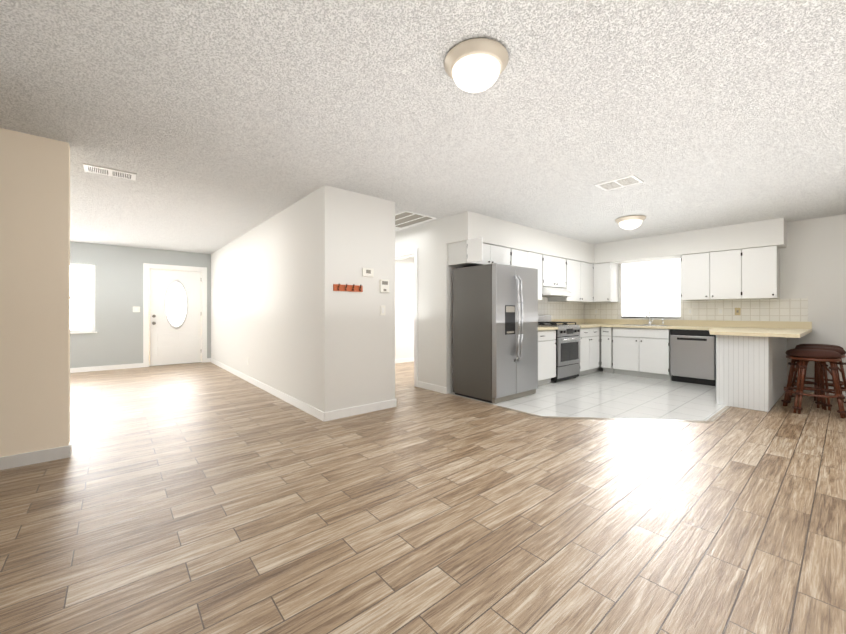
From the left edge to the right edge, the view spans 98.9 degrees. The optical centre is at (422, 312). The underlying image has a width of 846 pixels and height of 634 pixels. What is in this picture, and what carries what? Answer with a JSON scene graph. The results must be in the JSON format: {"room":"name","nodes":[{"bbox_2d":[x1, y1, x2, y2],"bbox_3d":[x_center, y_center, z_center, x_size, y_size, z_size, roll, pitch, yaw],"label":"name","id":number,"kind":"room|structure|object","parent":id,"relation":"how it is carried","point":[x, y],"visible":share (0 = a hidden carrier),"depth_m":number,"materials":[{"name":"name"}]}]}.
{"room":"open-plan living room","nodes":[
{"label":"open-plan living room","id":0,"kind":"room"},
{"bbox_2d":[0,128,69,456],"bbox_3d":[-3.788,-0.096,2.025,2.590,2.450,0.120,0,0,-40],"label":"wall","id":1,"kind":"structure","parent":0,"point":[34,293],"depth_m":2.70,"materials":[{"name":"beige paint"}]},
{"bbox_2d":[0,443,71,469],"bbox_3d":[-3.218,1.083,2.422,1.232,0.091,0.012,0,0,-40],"label":"baseboard","id":2,"kind":"structure","parent":1,"relation":"attached to","point":[28,458],"depth_m":2.70,"materials":[{"name":"white wood"}]},
{"bbox_2d":[70,241,210,367],"bbox_3d":[-6.581,-0.094,6.803,4.520,2.450,0.120,0,0,-40],"label":"wall","id":3,"kind":"structure","parent":0,"point":[116,338],"depth_m":7.18,"materials":[{"name":"grey paint"}]},
{"bbox_2d":[70,263,96,333],"bbox_3d":[-6.797,-0.259,6.571,1.310,1.320,0.115,0,0,-40],"label":"living room window","id":4,"kind":"structure","parent":3,"relation":"in","point":[82,298],"depth_m":6.89,"materials":[{"name":"white glass"}]},
{"bbox_2d":[70,363,142,372],"bbox_3d":[-6.958,1.086,6.396,3.180,0.090,0.012,0,0,-40],"label":"baseboard","id":5,"kind":"structure","parent":3,"relation":"attached to","point":[137,365],"depth_m":7.05,"materials":[{"name":"white wood"}]},
{"bbox_2d":[133,306,139,311],"bbox_3d":[-5.830,-0.059,7.356,0.115,0.115,0.009,0,0,-40],"label":"light switch","id":6,"kind":"object","parent":3,"relation":"attached to","point":[136,309],"visible":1,"depth_m":7.35,"materials":[{"name":"white plastic"}]},
{"bbox_2d":[143,263,206,366],"bbox_3d":[-5.348,0.061,7.838,1.140,2.140,0.141,0,0,-40],"label":"door frame","id":7,"kind":"structure","parent":3,"relation":"attached to","point":[147,267],"depth_m":7.61,"materials":[{"name":"white wood"}]},
{"bbox_2d":[150,269,200,366],"bbox_3d":[-5.331,0.116,7.826,0.930,2.030,0.140,0,0,-40],"label":"front door","id":8,"kind":"structure","parent":3,"relation":"in","point":[175,317],"depth_m":7.81,"materials":[{"name":"white wood"}]},
{"bbox_2d":[211,185,394,411],"bbox_3d":[-2.616,-0.095,6.322,0.900,2.450,5.990,0,0,-40],"label":"wall","id":9,"kind":"structure","parent":0,"point":[286,319],"depth_m":4.20,"materials":[{"name":"white paint"}]},
{"bbox_2d":[209,358,325,421],"bbox_3d":[-2.923,1.084,5.973,0.020,0.091,5.882,0,0,-40],"label":"baseboard","id":10,"kind":"structure","parent":9,"relation":"attached to","point":[321,415],"depth_m":4.77,"materials":[{"name":"white wood"}]},
{"bbox_2d":[333,283,362,291],"bbox_3d":[-0.794,-0.265,3.900,0.350,0.078,0.057,0,0,-40],"label":"hook rail","id":11,"kind":"object","parent":9,"relation":"attached to","point":[346,287],"visible":1,"depth_m":3.91,"materials":[{"name":"orange wood"}]},
{"bbox_2d":[326,399,395,420],"bbox_3d":[-0.676,1.084,4.031,0.870,0.091,0.012,0,0,-40],"label":"baseboard","id":12,"kind":"structure","parent":9,"relation":"attached to","point":[337,414],"depth_m":4.00,"materials":[{"name":"white wood"}]},
{"bbox_2d":[362,268,373,276],"bbox_3d":[-0.619,-0.448,4.072,0.140,0.095,0.023,0,0,-40],"label":"thermostat","id":13,"kind":"object","parent":9,"relation":"attached to","point":[367,272],"visible":1,"depth_m":4.06,"materials":[{"name":"white plastic"}]},
{"bbox_2d":[380,306,384,314],"bbox_3d":[-0.467,-0.020,4.210,0.072,0.115,0.009,0,0,-40],"label":"light switch","id":14,"kind":"object","parent":9,"relation":"attached to","point":[382,310],"visible":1,"depth_m":4.20,"materials":[{"name":"white plastic"}]},
{"bbox_2d":[380,279,388,292],"bbox_3d":[-0.450,-0.305,4.213,0.120,0.150,0.027,0,0,-40],"label":"panel","id":15,"kind":"object","parent":9,"relation":"attached to","point":[384,286],"visible":1,"depth_m":4.20,"materials":[{"name":"white plastic"}]},
{"bbox_2d":[395,257,413,358],"bbox_3d":[-0.764,-0.094,7.941,4.020,2.450,0.120,0,0,-40],"label":"wall","id":16,"kind":"structure","parent":0,"point":[404,307],"depth_m":8.16,"materials":[{"name":"white paint"}]},
{"bbox_2d":[395,357,413,363],"bbox_3d":[-0.363,1.085,8.195,2.840,0.091,0.012,0,0,-40],"label":"baseboard","id":17,"kind":"structure","parent":16,"relation":"attached to","point":[403,360],"depth_m":8.14,"materials":[{"name":"white wood"}]},
{"bbox_2d":[0,361,845,633],"bbox_3d":[-0.234,1.179,3.981,10.900,0.100,13.000,0,0,-40],"label":"floor","id":18,"kind":"structure","parent":0,"point":[203,498],"depth_m":1.97,"materials":[{"name":"brown wood"}]},
{"bbox_2d":[448,370,730,421],"bbox_3d":[2.720,1.128,5.277,4.040,0.004,2.710,0,0,-40],"label":"kitchen tile floor","id":19,"kind":"structure","parent":18,"relation":"on","point":[600,395],"depth_m":4.61,"materials":[{"name":"tile"}]},
{"bbox_2d":[453,263,537,403],"bbox_3d":[1.023,0.263,4.942,0.910,1.726,0.824,0,0,-40],"label":"fridge","id":20,"kind":"object","parent":19,"relation":"on","point":[495,333],"visible":1,"depth_m":4.64,"materials":[{"name":"grey metal"}]},
{"bbox_2d":[538,315,581,382],"bbox_3d":[2.243,0.591,6.163,0.730,1.071,0.663,0,0,-40],"label":"gas range","id":21,"kind":"object","parent":19,"relation":"on","point":[568,338],"visible":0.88,"depth_m":5.94,"materials":[{"name":"silver metal"}]},
{"bbox_2d":[538,327,602,385],"bbox_3d":[2.432,0.701,6.378,3.028,0.851,0.634,0,0,-40],"label":"base cabinet","id":22,"kind":"object","parent":19,"relation":"on","point":[590,351],"depth_m":6.24,"materials":[{"name":"white wood"}]},
{"bbox_2d":[538,320,558,330],"bbox_3d":[1.601,0.204,5.670,0.853,0.138,0.637,0,0,-40],"label":"countertop","id":23,"kind":"structure","parent":22,"relation":"on","point":[539,328],"depth_m":5.57,"materials":[{"name":"beige laminate"}]},
{"bbox_2d":[551,319,600,327],"bbox_3d":[2.795,0.205,6.685,0.753,0.138,0.637,0,0,-40],"label":"countertop","id":24,"kind":"structure","parent":22,"relation":"on","point":[583,323],"depth_m":7.25,"materials":[{"name":"beige laminate"}]},
{"bbox_2d":[601,327,671,379],"bbox_3d":[3.889,0.701,6.512,0.634,0.851,1.089,0,0,-40],"label":"base cabinet","id":25,"kind":"object","parent":19,"relation":"on","point":[641,352],"depth_m":6.28,"materials":[{"name":"white wood"}]},
{"bbox_2d":[601,319,811,331],"bbox_3d":[4.186,0.204,6.141,0.662,0.138,3.267,0,0,-40],"label":"countertop","id":26,"kind":"structure","parent":25,"relation":"on","point":[620,323],"depth_m":5.93,"materials":[{"name":"beige laminate"}]},
{"bbox_2d":[625,324,671,325],"bbox_3d":[3.945,0.232,6.430,0.440,0.005,0.780,0,0,-40],"label":"sink","id":27,"kind":"object","parent":26,"relation":"in","point":[648,325],"visible":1,"depth_m":6.27,"materials":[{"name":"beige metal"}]},
{"bbox_2d":[643,309,663,324],"bbox_3d":[4.122,0.089,6.498,0.189,0.290,0.325,0,0,-40],"label":"faucet","id":28,"kind":"object","parent":26,"relation":"on","point":[649,322],"visible":1,"depth_m":6.54,"materials":[{"name":"silver metal"}]},
{"bbox_2d":[670,329,715,385],"bbox_3d":[4.442,0.702,5.865,0.629,0.849,0.575,0,0,-40],"label":"dishwasher","id":29,"kind":"object","parent":19,"relation":"on","point":[692,356],"visible":0.9,"depth_m":5.66,"materials":[{"name":"silver metal"}]},
{"bbox_2d":[716,335,786,411],"bbox_3d":[4.388,0.700,4.957,1.887,0.851,0.700,0,0,-40],"label":"base cabinet","id":30,"kind":"object","parent":19,"relation":"on","point":[751,372],"visible":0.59,"depth_m":4.28,"materials":[{"name":"white wood"}]},
{"bbox_2d":[694,327,809,337],"bbox_3d":[4.183,0.254,4.624,1.305,0.038,0.959,0,0,-40],"label":"countertop","id":31,"kind":"structure","parent":30,"relation":"on","point":[788,329],"depth_m":4.39,"materials":[{"name":"beige laminate"}]},
{"bbox_2d":[781,349,845,417],"bbox_3d":[4.423,0.778,4.107,0.468,0.707,0.468,0,0,30],"label":"stool","id":32,"kind":"object","parent":18,"relation":"on","point":[821,358],"visible":0.98,"depth_m":4.04,"materials":[{"name":"wood"},{"name":"leather"}]},
{"bbox_2d":[789,346,845,408],"bbox_3d":[4.854,0.778,4.434,0.468,0.707,0.468,0,0,0],"label":"stool","id":33,"kind":"object","parent":18,"relation":"on","point":[817,379],"visible":0.44,"depth_m":4.31,"materials":[{"name":"wood"},{"name":"leather"}]},
{"bbox_2d":[795,344,843,402],"bbox_3d":[5.237,0.778,4.786,0.468,0.707,0.468,0,0,45],"label":"stool","id":34,"kind":"object","parent":18,"relation":"on","point":[833,346],"visible":0.1,"depth_m":4.75,"materials":[{"name":"wood"},{"name":"leather"}]},
{"bbox_2d":[0,0,845,253],"bbox_3d":[-0.234,-1.371,3.982,10.900,0.100,13.000,0,0,-40],"label":"ceiling","id":35,"kind":"structure","parent":0,"point":[214,125],"depth_m":2.37,"materials":[{"name":"white paint"}]},
{"bbox_2d":[83,163,135,180],"bbox_3d":[-2.934,-1.314,3.400,0.370,0.012,0.210,0,0,-40],"label":"ceiling vent","id":36,"kind":"object","parent":35,"relation":"in","point":[108,171],"visible":0.98,"depth_m":3.38,"materials":[{"name":"white metal"}]},
{"bbox_2d":[395,210,436,228],"bbox_3d":[-0.283,-1.313,5.168,0.560,0.011,0.830,0,0,-40],"label":"ceiling vent","id":37,"kind":"object","parent":35,"relation":"in","point":[404,218],"visible":0.65,"depth_m":5.06,"materials":[{"name":"white metal"}]},
{"bbox_2d":[444,38,508,92],"bbox_3d":[0.278,-1.240,1.898,0.334,0.161,0.334,0,0,-40],"label":"ceiling light","id":38,"kind":"object","parent":35,"relation":"attached to","point":[474,65],"visible":1,"depth_m":1.81,"materials":[{"name":"white glass"}]},
{"bbox_2d":[595,174,643,190],"bbox_3d":[1.998,-1.314,3.688,0.280,0.011,0.360,0,0,-40],"label":"ceiling vent","id":39,"kind":"object","parent":35,"relation":"in","point":[625,181],"visible":0.98,"depth_m":3.68,"materials":[{"name":"white metal"}]},
{"bbox_2d":[615,215,645,230],"bbox_3d":[2.913,-1.232,5.082,0.380,0.175,0.380,0,0,-40],"label":"kitchen ceiling light","id":40,"kind":"object","parent":35,"relation":"attached to","point":[630,222],"visible":1,"depth_m":4.98,"materials":[{"name":"white glass"}]},
{"bbox_2d":[395,217,452,393],"bbox_3d":[-0.562,-0.095,6.144,0.120,2.450,2.880,0,0,-40],"label":"wall","id":41,"kind":"structure","parent":0,"point":[435,314],"depth_m":5.21,"materials":[{"name":"white paint"}]},
{"bbox_2d":[395,248,417,386],"bbox_3d":[-0.343,0.080,5.871,0.139,2.100,0.940,0,0,-40],"label":"door frame","id":42,"kind":"structure","parent":41,"relation":"attached to","point":[406,253],"depth_m":5.50,"materials":[{"name":"white wood"}]},
{"bbox_2d":[417,381,446,393],"bbox_3d":[0.123,1.085,5.235,0.012,0.090,0.632,0,0,-40],"label":"baseboard","id":43,"kind":"structure","parent":41,"relation":"attached to","point":[441,389],"depth_m":5.21,"materials":[{"name":"white wood"}]},
{"bbox_2d":[446,211,597,263],"bbox_3d":[1.982,-1.135,6.154,4.010,0.370,0.400,0,0,-40],"label":"soffit","id":44,"kind":"structure","parent":0,"point":[465,225],"depth_m":5.34,"materials":[{"name":"white paint"}]},
{"bbox_2d":[594,218,786,263],"bbox_3d":[4.339,-1.135,6.168,0.400,0.370,2.610,0,0,-40],"label":"soffit","id":45,"kind":"structure","parent":0,"point":[772,232],"depth_m":5.81,"materials":[{"name":"white paint"}]},
{"bbox_2d":[597,214,845,391],"bbox_3d":[5.570,-0.095,5.121,0.120,2.450,6.620,0,0,-40],"label":"wall","id":46,"kind":"structure","parent":0,"point":[813,260],"depth_m":5.07,"materials":[{"name":"white paint"}]},
{"bbox_2d":[623,260,680,318],"bbox_3d":[4.220,-0.419,6.710,0.120,1.060,0.970,0,0,-40],"label":"kitchen window","id":47,"kind":"structure","parent":46,"relation":"in","point":[652,293],"depth_m":6.63,"materials":[{"name":"white glass"}]},
{"bbox_2d":[622,258,680,316],"bbox_3d":[4.194,-0.433,6.688,0.047,1.024,0.950,0,0,-40],"label":"window blinds","id":48,"kind":"object","parent":47,"relation":"attached to","point":[655,302],"visible":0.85,"depth_m":6.66,"materials":[{"name":"white plastic"}]},
{"bbox_2d":[576,246,779,302],"bbox_3d":[4.185,-0.573,6.351,0.391,0.747,2.947,0,0,-40],"label":"upper cabinet","id":49,"kind":"object","parent":46,"relation":"attached to","point":[747,273],"visible":0.96,"depth_m":5.58,"materials":[{"name":"white wood"}]},
{"bbox_2d":[586,296,807,321],"bbox_3d":[4.423,-0.047,6.368,0.010,0.361,3.230,0,0,-40],"label":"backsplash","id":50,"kind":"structure","parent":46,"relation":"attached to","point":[774,309],"depth_m":5.75,"materials":[{"name":"tile"}]},
{"bbox_2d":[688,308,692,314],"bbox_3d":[4.567,-0.012,6.185,0.008,0.115,0.070,0,0,-40],"label":"outlet","id":51,"kind":"object","parent":50,"relation":"attached to","point":[690,310],"depth_m":6.18,"materials":[{"name":"white plastic"}]},
{"bbox_2d":[718,308,722,314],"bbox_3d":[4.833,-0.012,5.872,0.008,0.115,0.070,0,0,-40],"label":"outlet","id":52,"kind":"object","parent":50,"relation":"attached to","point":[720,311],"depth_m":5.87,"materials":[{"name":"white plastic"}]},
{"bbox_2d":[735,308,740,314],"bbox_3d":[4.969,-0.012,5.712,0.008,0.115,0.070,0,0,-40],"label":"outlet","id":53,"kind":"object","parent":50,"relation":"attached to","point":[737,310],"depth_m":5.71,"materials":[{"name":"beige plastic"}]},
{"bbox_2d":[813,386,845,395],"bbox_3d":[6.571,1.084,3.839,0.012,0.092,3.310,0,0,-40],"label":"baseboard","id":54,"kind":"structure","parent":46,"relation":"attached to","point":[843,392],"depth_m":4.92,"materials":[{"name":"white"}]},
{"bbox_3d":[1.905,-0.095,6.429,4.010,2.450,0.120,0,0,-40],"label":"wall","id":55,"kind":"structure","parent":0,"visible":0},
{"bbox_2d":[448,237,592,301],"bbox_3d":[1.917,-0.573,5.952,3.612,0.747,0.617,0,0,-40],"label":"upper cabinet","id":56,"kind":"object","parent":55,"relation":"attached to","point":[575,277],"visible":0.73,"depth_m":5.87,"materials":[{"name":"white wood"}]},
{"bbox_2d":[542,287,573,296],"bbox_3d":[2.175,-0.349,6.243,0.730,0.146,0.507,0,0,-40],"label":"range hood","id":57,"kind":"object","parent":56,"relation":"attached to","point":[553,292],"visible":0.71,"depth_m":6.03,"materials":[{"name":"white metal"}]},
{"bbox_2d":[538,297,585,318],"bbox_3d":[2.215,0.036,6.606,3.000,0.629,0.008,0,0,-40],"label":"backsplash","id":58,"kind":"structure","parent":55,"relation":"attached to","point":[557,310],"depth_m":7.02,"materials":[{"name":"tile"}]}
]}

